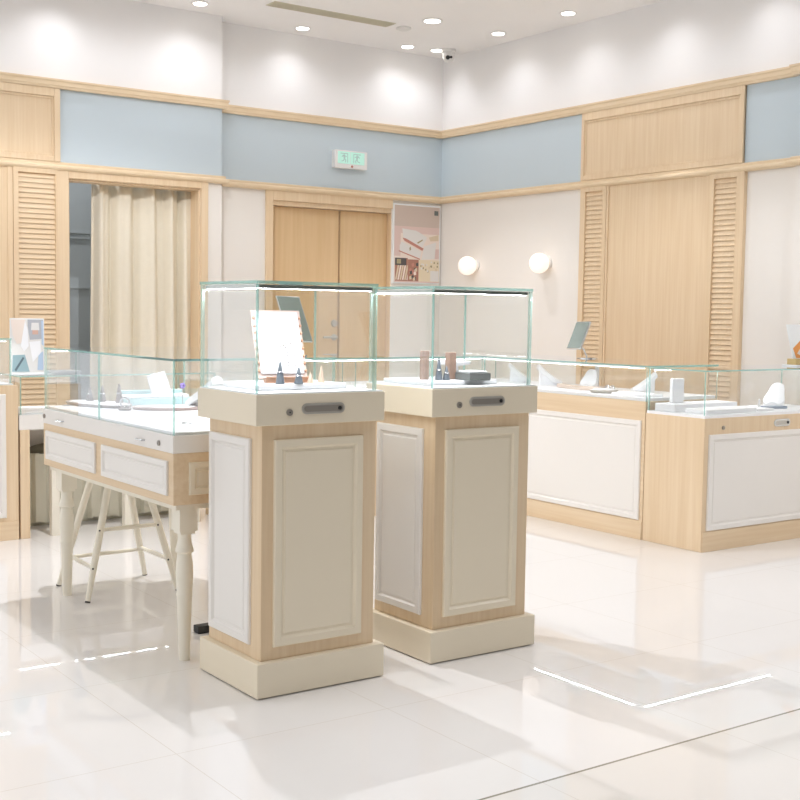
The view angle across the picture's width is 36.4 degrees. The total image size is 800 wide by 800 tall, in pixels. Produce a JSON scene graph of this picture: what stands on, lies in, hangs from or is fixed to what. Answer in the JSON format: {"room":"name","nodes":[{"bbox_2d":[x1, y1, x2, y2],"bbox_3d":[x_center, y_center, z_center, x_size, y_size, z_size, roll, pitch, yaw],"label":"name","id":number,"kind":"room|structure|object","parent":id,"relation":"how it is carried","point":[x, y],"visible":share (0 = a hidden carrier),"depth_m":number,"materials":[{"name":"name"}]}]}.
{"room":"shop","nodes":[
{"label":"shop","id":0,"kind":"room"},
{"bbox_2d":[69,183,90,399],"bbox_3d":[-2.555,-1.095,8.712,3.000,3.260,1.344,-2,5,-35],"label":"wall","id":1,"kind":"structure","parent":0,"point":[79,193],"depth_m":9.48,"materials":[{"name":"grey paint"}]},
{"bbox_2d":[0,0,221,381],"bbox_3d":[-2.472,-1.034,7.881,2.868,3.260,0.110,-2,5,-35],"label":"wall","id":2,"kind":"structure","parent":0,"point":[121,43],"depth_m":8.20,"materials":[{"name":"white paint"}]},
{"bbox_2d":[0,166,13,383],"bbox_3d":[-2.724,-0.438,7.668,0.575,2.094,0.025,-2,5,-35],"label":"wall panel","id":3,"kind":"object","parent":2,"relation":"attached to","point":[6,172],"visible":0.5,"depth_m":7.77,"materials":[{"name":"beige wood"}]},
{"bbox_2d":[0,81,59,161],"bbox_3d":[-2.578,-1.774,7.663,0.888,0.471,0.025,-2,5,-35],"label":"wall panel","id":4,"kind":"object","parent":2,"relation":"attached to","point":[29,114],"visible":1,"depth_m":7.80,"materials":[{"name":"beige wood"}]},
{"bbox_2d":[13,166,58,406],"bbox_3d":[-2.370,-0.451,7.916,0.289,2.094,0.030,-2,5,-35],"label":"shutter","id":5,"kind":"object","parent":2,"relation":"attached to","point":[35,190],"visible":0.6,"depth_m":7.90,"materials":[{"name":"brown wood"}]},
{"bbox_2d":[58,170,207,404],"bbox_3d":[-1.849,-0.476,8.371,1.088,2.095,0.152,-2,5,-35],"label":"trim","id":6,"kind":"structure","parent":2,"relation":"attached to","point":[198,256],"depth_m":8.38,"materials":[{"name":"brown wood"}]},
{"bbox_2d":[90,184,190,400],"bbox_3d":[-1.873,-0.503,8.473,1.200,2.092,0.114,-2,5,-35],"label":"curtain","id":7,"kind":"object","parent":2,"relation":"hanging from","point":[141,237],"visible":0.48,"depth_m":8.48,"materials":[{"name":"beige fabric"}]},
{"bbox_2d":[221,22,442,382],"bbox_3d":[-0.499,-1.122,9.498,2.227,3.260,0.150,-2,5,-35],"label":"wall","id":8,"kind":"structure","parent":0,"point":[262,68],"depth_m":9.22,"materials":[{"name":"white paint"}]},
{"bbox_2d":[265,190,392,381],"bbox_3d":[-0.582,-0.537,9.468,1.145,2.095,0.160,-2,5,-35],"label":"door","id":9,"kind":"structure","parent":8,"relation":"in","point":[312,237],"depth_m":9.48,"materials":[{"name":"brown wood"}]},
{"bbox_2d":[332,149,366,170],"bbox_3d":[-0.388,-1.853,9.389,0.296,0.136,0.057,-2,5,-35],"label":"exit sign","id":10,"kind":"object","parent":8,"relation":"attached to","point":[342,159],"visible":1,"depth_m":9.36,"materials":[{"name":"white plastic"}]},
{"bbox_2d":[391,203,440,284],"bbox_3d":[0.134,-1.257,9.830,0.474,0.636,0.026,-2,5,-35],"label":"poster","id":11,"kind":"object","parent":8,"relation":"attached to","point":[415,259],"visible":1,"depth_m":9.82,"materials":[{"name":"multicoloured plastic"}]},
{"bbox_2d":[130,0,664,58],"bbox_3d":[-0.978,-2.561,5.988,10.500,0.100,8.000,-2,5,-35],"label":"ceiling","id":12,"kind":"structure","parent":0,"point":[466,26],"depth_m":8.50,"materials":[{"name":"white paint"}]},
{"bbox_2d":[191,1,208,5],"bbox_3d":[-1.347,-2.670,8.192,0.124,0.008,0.124,-2,5,-35],"label":"recessed light","id":13,"kind":"object","parent":12,"relation":"in","point":[198,3],"visible":1,"depth_m":8.17,"materials":[{"name":"white plastic"}]},
{"bbox_2d":[294,26,310,29],"bbox_3d":[-0.710,-2.709,8.865,0.124,0.008,0.124,-2,5,-35],"label":"recessed light","id":14,"kind":"object","parent":12,"relation":"in","point":[296,27],"visible":1,"depth_m":8.85,"materials":[{"name":"white plastic"}]},
{"bbox_2d":[266,1,395,26],"bbox_3d":[-0.468,-2.675,8.450,0.990,0.010,0.130,-2,5,-35],"label":"ceiling vent","id":15,"kind":"object","parent":12,"relation":"in","point":[276,4],"visible":1,"depth_m":8.42,"materials":[{"name":"beige metal"}]},
{"bbox_2d":[396,26,410,31],"bbox_3d":[0.027,-2.688,8.815,0.110,0.022,0.110,-2,5,-35],"label":"smoke detector","id":16,"kind":"object","parent":12,"relation":"attached to","point":[399,28],"visible":1,"depth_m":8.78,"materials":[{"name":"white plastic"}]},
{"bbox_2d":[400,44,414,47],"bbox_3d":[0.058,-2.738,9.424,0.124,0.008,0.124,-2,5,-35],"label":"recessed light","id":17,"kind":"object","parent":12,"relation":"in","point":[405,45],"visible":1,"depth_m":9.40,"materials":[{"name":"white plastic"}]},
{"bbox_2d":[422,18,442,23],"bbox_3d":[0.228,-2.675,8.584,0.155,0.008,0.155,-2,5,-35],"label":"recessed light","id":18,"kind":"object","parent":12,"relation":"in","point":[426,20],"visible":1,"depth_m":8.56,"materials":[{"name":"white plastic"}]},
{"bbox_2d":[429,48,441,51],"bbox_3d":[0.291,-2.744,9.545,0.124,0.008,0.124,-2,5,-35],"label":"recessed light","id":19,"kind":"object","parent":12,"relation":"in","point":[433,49],"visible":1,"depth_m":9.52,"materials":[{"name":"white plastic"}]},
{"bbox_2d":[441,48,455,62],"bbox_3d":[0.380,-2.696,9.534,0.116,0.100,0.116,-2,5,-35],"label":"security camera","id":20,"kind":"object","parent":12,"relation":"attached to","point":[448,55],"visible":1,"depth_m":9.49,"materials":[{"name":"white plastic"}]},
{"bbox_2d":[490,31,506,35],"bbox_3d":[0.723,-2.694,8.940,0.124,0.008,0.124,-2,5,-35],"label":"recessed light","id":21,"kind":"object","parent":12,"relation":"in","point":[497,33],"visible":1,"depth_m":8.92,"materials":[{"name":"white plastic"}]},
{"bbox_2d":[559,11,576,15],"bbox_3d":[1.149,-2.642,8.310,0.124,0.008,0.124,-2,5,-35],"label":"recessed light","id":22,"kind":"object","parent":12,"relation":"in","point":[566,13],"visible":1,"depth_m":8.29,"materials":[{"name":"white plastic"}]},
{"bbox_2d":[0,508,799,799],"bbox_3d":[-0.945,1.078,2.247,15.000,0.100,14.600,-2,5,-35],"label":"floor","id":23,"kind":"structure","parent":0,"point":[651,670],"depth_m":3.81,"materials":[{"name":"tile"}]},
{"bbox_2d":[0,337,18,540],"bbox_3d":[-2.468,0.202,6.172,0.922,1.040,0.462,-2,5,-35],"label":"display counter","id":24,"kind":"object","parent":23,"relation":"on","point":[9,474],"depth_m":6.24,"materials":[{"name":"brown wood"}]},
{"bbox_2d":[30,443,168,525],"bbox_3d":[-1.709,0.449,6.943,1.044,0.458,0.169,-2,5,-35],"label":"bench","id":25,"kind":"object","parent":23,"relation":"on","point":[39,472],"visible":0.16,"depth_m":6.77,"materials":[{"name":"fabric"}]},
{"bbox_2d":[0,369,213,538],"bbox_3d":[-1.647,0.266,6.794,1.124,0.846,0.495,-2,5,-35],"label":"display counter","id":26,"kind":"object","parent":23,"relation":"on","point":[30,418],"visible":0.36,"depth_m":6.39,"materials":[{"name":"brown wood"}]},
{"bbox_2d":[6,318,51,375],"bbox_3d":[-1.944,-0.280,6.367,0.206,0.295,0.120,-2,5,-35],"label":"stand","id":27,"kind":"object","parent":26,"relation":"on","point":[27,357],"visible":1,"depth_m":6.34,"materials":[{"name":"white plastic"}]},
{"bbox_2d":[10,319,43,372],"bbox_3d":[-1.943,-0.281,6.340,0.164,0.277,0.026,-1,4,-23],"label":"photograph","id":28,"kind":"object","parent":27,"relation":"on","point":[26,335],"depth_m":6.34,"materials":[{"name":"multicoloured"}]},
{"bbox_2d":[45,370,80,373],"bbox_3d":[-1.862,-0.151,6.535,0.250,0.016,0.150,-2,5,-35],"label":"tablet","id":29,"kind":"object","parent":26,"relation":"on","point":[46,371],"visible":0.69,"depth_m":6.51,"materials":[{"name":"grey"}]},
{"bbox_2d":[56,482,176,602],"bbox_3d":[-1.210,0.554,5.210,0.431,0.519,0.387,-2,5,-35],"label":"stool","id":30,"kind":"object","parent":23,"relation":"on","point":[135,526],"visible":0.75,"depth_m":5.18,"materials":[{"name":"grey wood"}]},
{"bbox_2d":[43,346,328,660],"bbox_3d":[-0.862,0.331,4.730,0.655,1.036,1.268,-2,5,-35],"label":"display table","id":31,"kind":"object","parent":23,"relation":"on","point":[150,456],"visible":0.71,"depth_m":4.37,"materials":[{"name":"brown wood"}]},
{"bbox_2d":[66,400,131,408],"bbox_3d":[-1.272,0.016,5.128,0.399,0.015,0.178,5,6,42],"label":"oval tray","id":32,"kind":"object","parent":31,"relation":"on","point":[83,403],"visible":0.88,"depth_m":5.05,"materials":[{"name":"white"}]},
{"bbox_2d":[86,387,93,400],"bbox_3d":[-1.321,-0.027,5.176,0.032,0.062,0.032,-2,5,-35],"label":"cone","id":33,"kind":"object","parent":32,"relation":"on","point":[89,394],"visible":1,"depth_m":5.17,"materials":[{"name":"grey"}]},
{"bbox_2d":[99,385,105,401],"bbox_3d":[-1.258,-0.027,5.141,0.032,0.070,0.032,-2,5,-35],"label":"cone","id":34,"kind":"object","parent":32,"relation":"on","point":[102,398],"visible":1,"depth_m":5.13,"materials":[{"name":"grey"}]},
{"bbox_2d":[115,383,122,402],"bbox_3d":[-1.176,-0.029,5.094,0.032,0.082,0.032,-2,5,-35],"label":"cone","id":35,"kind":"object","parent":32,"relation":"on","point":[119,393],"visible":0.95,"depth_m":5.09,"materials":[{"name":"grey"}]},
{"bbox_2d":[118,397,131,410],"bbox_3d":[-1.111,0.014,4.910,0.056,0.054,0.056,-2,5,-35],"label":"stand","id":36,"kind":"object","parent":31,"relation":"on","point":[122,408],"visible":1,"depth_m":4.90,"materials":[{"name":"grey"}]},
{"bbox_2d":[121,389,188,405],"bbox_3d":[-1.059,-0.012,5.250,0.300,0.060,0.105,-2,5,-35],"label":"case","id":37,"kind":"object","parent":31,"relation":"on","point":[136,397],"visible":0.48,"depth_m":5.22,"materials":[{"name":"teal"}]},
{"bbox_2d":[123,397,188,405],"bbox_3d":[-1.058,0.003,5.249,0.300,0.030,0.100,-2,5,-35],"label":"tray","id":38,"kind":"object","parent":37,"relation":"on","point":[134,401],"depth_m":5.20,"materials":[{"name":"teal"}]},
{"bbox_2d":[147,371,170,394],"bbox_3d":[-1.043,-0.070,5.255,0.102,0.111,0.046,-1,4,-21],"label":"tent card","id":39,"kind":"object","parent":37,"relation":"on","point":[158,383],"visible":1,"depth_m":5.25,"materials":[{"name":"white paper"}]},
{"bbox_2d":[132,405,197,410],"bbox_3d":[-0.960,0.031,4.983,0.273,0.015,0.157,0,4,-5],"label":"oval tray","id":40,"kind":"object","parent":31,"relation":"on","point":[136,407],"visible":1,"depth_m":4.93,"materials":[{"name":"white"}]},
{"bbox_2d":[180,383,185,404],"bbox_3d":[-0.936,-0.028,5.242,0.026,0.096,0.012,-2,5,-35],"label":"flower","id":41,"kind":"object","parent":31,"relation":"on","point":[181,384],"visible":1,"depth_m":5.24,"materials":[{"name":"purple"}]},
{"bbox_2d":[185,376,223,405],"bbox_3d":[-0.814,-0.033,5.049,0.157,0.138,0.120,4,5,34],"label":"bust","id":42,"kind":"object","parent":31,"relation":"on","point":[215,381],"visible":0.43,"depth_m":5.01,"materials":[{"name":"white fabric"}]},
{"bbox_2d":[193,623,208,633],"bbox_3d":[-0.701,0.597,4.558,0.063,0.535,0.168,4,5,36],"label":"power adapter","id":43,"kind":"object","parent":23,"relation":"on","point":[201,628],"visible":0.33,"depth_m":4.52,"materials":[{"name":"black plastic"}]},
{"bbox_2d":[198,280,384,699],"bbox_3d":[-0.356,0.264,3.995,0.481,1.290,0.408,-2,5,-35],"label":"pedestal","id":44,"kind":"object","parent":23,"relation":"on","point":[292,472],"visible":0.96,"depth_m":3.86,"materials":[{"name":"beige wood"}]},
{"bbox_2d":[224,380,345,390],"bbox_3d":[-0.380,-0.051,4.012,0.330,0.018,0.238,-2,5,-35],"label":"display riser","id":45,"kind":"object","parent":44,"relation":"on","point":[258,385],"visible":0.86,"depth_m":3.92,"materials":[{"name":"white"}]},
{"bbox_2d":[250,310,308,382],"bbox_3d":[-0.404,-0.179,4.029,0.178,0.235,0.172,-1,4,-21],"label":"board","id":46,"kind":"object","parent":45,"relation":"on","point":[277,335],"visible":1,"depth_m":3.99,"materials":[{"name":"white paper"}]},
{"bbox_2d":[276,362,284,383],"bbox_3d":[-0.383,-0.087,3.889,0.029,0.072,0.029,-2,5,-35],"label":"cone","id":47,"kind":"object","parent":45,"relation":"on","point":[280,378],"visible":1,"depth_m":3.88,"materials":[{"name":"grey stone"}]},
{"bbox_2d":[294,367,302,383],"bbox_3d":[-0.326,-0.079,3.912,0.029,0.054,0.029,-2,5,-35],"label":"cone","id":48,"kind":"object","parent":45,"relation":"on","point":[298,379],"visible":1,"depth_m":3.90,"materials":[{"name":"grey stone"}]},
{"bbox_2d":[307,373,313,382],"bbox_3d":[-0.293,-0.073,3.973,0.022,0.034,0.022,-2,5,-35],"label":"cone","id":49,"kind":"object","parent":45,"relation":"on","point":[310,379],"visible":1,"depth_m":3.97,"materials":[{"name":"beige"}]},
{"bbox_2d":[318,366,324,382],"bbox_3d":[-0.258,-0.085,3.997,0.022,0.056,0.022,-2,5,-35],"label":"cone","id":50,"kind":"object","parent":45,"relation":"on","point":[321,376],"visible":1,"depth_m":3.99,"materials":[{"name":"beige"}]},
{"bbox_2d":[206,353,478,515],"bbox_3d":[-0.309,0.200,7.363,1.618,0.936,0.592,-2,5,-35],"label":"display counter","id":51,"kind":"object","parent":23,"relation":"on","point":[371,356],"depth_m":7.32,"materials":[{"name":"brown wood"}]},
{"bbox_2d":[275,296,312,342],"bbox_3d":[-0.601,-0.420,6.961,0.210,0.350,0.229,-2,5,-35],"label":"mirror","id":52,"kind":"object","parent":51,"relation":"on","point":[285,303],"visible":0.35,"depth_m":6.94,"materials":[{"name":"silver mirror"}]},
{"bbox_2d":[366,286,537,663],"bbox_3d":[0.187,0.242,4.404,0.481,1.290,0.408,-2,5,-35],"label":"pedestal","id":53,"kind":"object","parent":23,"relation":"on","point":[452,460],"visible":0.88,"depth_m":4.26,"materials":[{"name":"brown wood"}]},
{"bbox_2d":[384,377,496,385],"bbox_3d":[0.146,-0.070,4.404,0.335,0.015,0.240,-2,5,-35],"label":"display riser","id":54,"kind":"object","parent":53,"relation":"on","point":[404,380],"visible":0.77,"depth_m":4.31,"materials":[{"name":"white"}]},
{"bbox_2d":[420,351,428,379],"bbox_3d":[0.087,-0.124,4.322,0.026,0.103,0.023,-2,5,-35],"label":"wooden block","id":55,"kind":"object","parent":54,"relation":"on","point":[424,355],"visible":1,"depth_m":4.31,"materials":[{"name":"brown wood"}]},
{"bbox_2d":[435,358,441,379],"bbox_3d":[0.138,-0.111,4.308,0.027,0.080,0.027,-2,5,-35],"label":"cone","id":56,"kind":"object","parent":54,"relation":"on","point":[438,376],"visible":1,"depth_m":4.30,"materials":[{"name":"grey stone"}]},
{"bbox_2d":[443,366,449,379],"bbox_3d":[0.165,-0.095,4.313,0.026,0.050,0.026,-2,5,-35],"label":"cone","id":57,"kind":"object","parent":54,"relation":"on","point":[446,373],"visible":1,"depth_m":4.31,"materials":[{"name":"grey stone"}]},
{"bbox_2d":[445,352,455,378],"bbox_3d":[0.182,-0.123,4.375,0.030,0.097,0.028,-2,5,-35],"label":"wooden block","id":58,"kind":"object","parent":54,"relation":"on","point":[450,357],"visible":0.78,"depth_m":4.36,"materials":[{"name":"brown wood"}]},
{"bbox_2d":[437,360,470,371],"bbox_3d":[0.200,-0.115,4.519,0.128,0.061,0.127,-2,5,-35],"label":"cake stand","id":59,"kind":"object","parent":54,"relation":"on","point":[458,362],"visible":0.41,"depth_m":4.48,"materials":[{"name":"white ceramic"}]},
{"bbox_2d":[455,370,490,380],"bbox_3d":[0.261,-0.088,4.349,0.092,0.034,0.092,-2,5,-31],"label":"box","id":60,"kind":"object","parent":54,"relation":"on","point":[468,375],"visible":1,"depth_m":4.32,"materials":[{"name":"grey"}]},
{"bbox_2d":[458,370,486,372],"bbox_3d":[0.260,-0.102,4.349,0.076,0.008,0.076,-2,5,-31],"label":"cushion","id":61,"kind":"object","parent":60,"relation":"on","point":[460,371],"depth_m":4.33,"materials":[{"name":"white fabric"}]},
{"bbox_2d":[438,352,717,539],"bbox_3d":[0.973,0.212,7.451,0.592,0.936,1.940,-2,5,-35],"label":"display counter","id":62,"kind":"object","parent":23,"relation":"on","point":[586,449],"depth_m":6.86,"materials":[{"name":"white wood"}]},
{"bbox_2d":[508,362,530,381],"bbox_3d":[0.771,-0.180,7.870,0.145,0.127,0.110,1,4,-1],"label":"bust","id":63,"kind":"object","parent":62,"relation":"on","point":[516,375],"visible":1,"depth_m":7.85,"materials":[{"name":"white plastic"}]},
{"bbox_2d":[537,364,561,384],"bbox_3d":[0.930,-0.159,7.579,0.151,0.132,0.115,0,4,-6],"label":"bust","id":64,"kind":"object","parent":62,"relation":"on","point":[545,378],"visible":0.94,"depth_m":7.55,"materials":[{"name":"white fabric"}]},
{"bbox_2d":[567,322,596,358],"bbox_3d":[1.125,-0.367,7.429,0.160,0.226,0.149,-2,5,-35],"label":"mirror","id":65,"kind":"object","parent":62,"relation":"on","point":[580,331],"visible":1,"depth_m":7.41,"materials":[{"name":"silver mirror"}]},
{"bbox_2d":[567,322,589,347],"bbox_3d":[1.087,-0.397,7.414,0.084,0.159,0.112,-2,5,-35],"label":"mirror glass","id":66,"kind":"object","parent":65,"relation":"attached to","point":[580,331],"depth_m":7.41,"materials":[{"name":"grey"}]},
{"bbox_2d":[580,369,596,385],"bbox_3d":[1.146,-0.130,7.365,0.097,0.111,0.127,3,5,24],"label":"bust","id":67,"kind":"object","parent":62,"relation":"on","point":[589,379],"visible":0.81,"depth_m":7.36,"materials":[{"name":"white"}]},
{"bbox_2d":[590,388,617,392],"bbox_3d":[1.162,-0.055,6.923,0.160,0.026,0.160,-2,5,-35],"label":"tray","id":68,"kind":"object","parent":62,"relation":"on","point":[595,390],"visible":0.97,"depth_m":6.87,"materials":[{"name":"silver metal"}]},
{"bbox_2d":[612,391,662,396],"bbox_3d":[1.306,-0.032,6.696,0.150,0.016,0.240,-2,5,-35],"label":"display riser","id":69,"kind":"object","parent":62,"relation":"on","point":[623,393],"visible":1,"depth_m":6.64,"materials":[{"name":"white"}]},
{"bbox_2d":[631,372,657,392],"bbox_3d":[1.398,-0.102,6.961,0.139,0.122,0.106,0,4,-8],"label":"bust","id":70,"kind":"object","parent":62,"relation":"on","point":[647,385],"visible":0.88,"depth_m":6.94,"materials":[{"name":"white fabric"}]},
{"bbox_2d":[642,364,799,552],"bbox_3d":[1.887,0.286,6.655,1.130,0.930,0.413,-2,5,-35],"label":"display counter","id":71,"kind":"object","parent":23,"relation":"on","point":[713,482],"depth_m":6.37,"materials":[{"name":"brown wood"}]},
{"bbox_2d":[655,400,736,411],"bbox_3d":[1.602,0.032,6.568,0.500,0.040,0.140,-2,5,-35],"label":"display riser","id":72,"kind":"object","parent":71,"relation":"on","point":[665,406],"visible":0.82,"depth_m":6.46,"materials":[{"name":"white"}]},
{"bbox_2d":[670,378,683,402],"bbox_3d":[1.481,-0.050,6.502,0.090,0.130,0.025,-2,5,-35],"label":"block","id":73,"kind":"object","parent":72,"relation":"on","point":[676,384],"visible":1,"depth_m":6.49,"materials":[{"name":"white"}]},
{"bbox_2d":[685,406,756,413],"bbox_3d":[1.696,0.053,6.420,0.400,0.022,0.150,-2,5,-35],"label":"display riser","id":74,"kind":"object","parent":71,"relation":"on","point":[723,409],"visible":1,"depth_m":6.36,"materials":[{"name":"white"}]},
{"bbox_2d":[745,399,759,406],"bbox_3d":[1.960,0.020,6.736,0.105,0.050,0.068,-2,5,-35],"label":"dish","id":75,"kind":"object","parent":71,"relation":"on","point":[758,399],"visible":0.68,"depth_m":6.74,"materials":[{"name":"white"}]},
{"bbox_2d":[754,407,773,410],"bbox_3d":[1.937,0.049,6.599,0.140,0.012,0.120,-2,5,-35],"label":"display riser","id":76,"kind":"object","parent":71,"relation":"on","point":[758,408],"visible":0.61,"depth_m":6.56,"materials":[{"name":"white"}]},
{"bbox_2d":[760,405,786,408],"bbox_3d":[2.071,0.040,6.737,0.140,0.014,0.060,-1,4,-23],"label":"tray","id":77,"kind":"object","parent":71,"relation":"on","point":[772,406],"visible":0.77,"depth_m":6.71,"materials":[{"name":"grey"}]},
{"bbox_2d":[763,383,784,405],"bbox_3d":[2.127,-0.030,6.891,0.115,0.132,0.151,3,5,29],"label":"bust","id":78,"kind":"object","parent":71,"relation":"on","point":[775,395],"visible":0.94,"depth_m":6.88,"materials":[{"name":"white"}]},
{"bbox_2d":[782,324,799,366],"bbox_3d":[2.248,-0.310,6.890,0.195,0.235,0.100,-2,5,-35],"label":"acrylic stand","id":79,"kind":"object","parent":71,"relation":"on","point":[793,330],"visible":1,"depth_m":6.87,"materials":[{"name":"white"}]},
{"bbox_2d":[793,341,799,357],"bbox_3d":[2.274,-0.311,6.907,0.128,0.145,0.001,-2,5,-35],"label":"picture","id":80,"kind":"object","parent":79,"relation":"on","point":[796,344],"depth_m":6.89,"materials":[{"name":"orange paper"}]},
{"bbox_2d":[439,0,799,405],"bbox_3d":[2.233,-0.933,7.431,0.185,3.260,6.400,-2,5,-35],"label":"wall","id":81,"kind":"structure","parent":0,"point":[666,44],"depth_m":8.74,"materials":[{"name":"white paint"}]},
{"bbox_2d":[0,63,799,138],"bbox_3d":[0.171,-1.871,5.882,4.987,0.058,6.402,-2,5,-35],"label":"trim","id":82,"kind":"structure","parent":81,"relation":"attached to","point":[793,70],"depth_m":8.38,"materials":[{"name":"brown wood"}]},
{"bbox_2d":[0,156,799,203],"bbox_3d":[0.162,-1.345,5.919,4.989,0.054,6.402,-2,5,-35],"label":"trim","id":83,"kind":"structure","parent":81,"relation":"attached to","point":[793,161],"depth_m":8.40,"materials":[{"name":"brown wood"}]},
{"bbox_2d":[458,256,479,274],"bbox_3d":[0.536,-1.057,9.571,0.161,0.146,0.146,-2,5,-35],"label":"globe lamp","id":84,"kind":"object","parent":81,"relation":"attached to","point":[467,265],"visible":1,"depth_m":9.52,"materials":[{"name":"white glass"}]},
{"bbox_2d":[529,253,551,272],"bbox_3d":[1.023,-1.001,8.889,0.161,0.146,0.146,-2,5,-35],"label":"globe lamp","id":85,"kind":"object","parent":81,"relation":"attached to","point":[539,262],"visible":1,"depth_m":8.84,"materials":[{"name":"white glass"}]},
{"bbox_2d":[576,186,606,385],"bbox_3d":[1.347,-0.444,8.576,0.030,2.094,0.255,-2,5,-35],"label":"shutter","id":86,"kind":"object","parent":81,"relation":"attached to","point":[593,200],"visible":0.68,"depth_m":8.55,"materials":[{"name":"brown wood"}]},
{"bbox_2d":[602,175,709,393],"bbox_3d":[1.687,-0.405,8.104,0.027,2.094,0.907,-2,5,-35],"label":"wall panel","id":87,"kind":"object","parent":81,"relation":"attached to","point":[656,245],"visible":0.64,"depth_m":8.06,"materials":[{"name":"beige wood"}]},
{"bbox_2d":[580,85,746,180],"bbox_3d":[1.699,-1.737,8.020,0.025,0.471,1.417,-2,5,-35],"label":"wall panel","id":88,"kind":"object","parent":81,"relation":"attached to","point":[704,129],"visible":1,"depth_m":7.96,"materials":[{"name":"beige wood"}]},
{"bbox_2d":[703,171,747,405],"bbox_3d":[2.026,-0.366,7.625,0.030,2.094,0.266,-2,5,-35],"label":"shutter","id":89,"kind":"object","parent":81,"relation":"attached to","point":[728,191],"visible":0.69,"depth_m":7.59,"materials":[{"name":"brown wood"}]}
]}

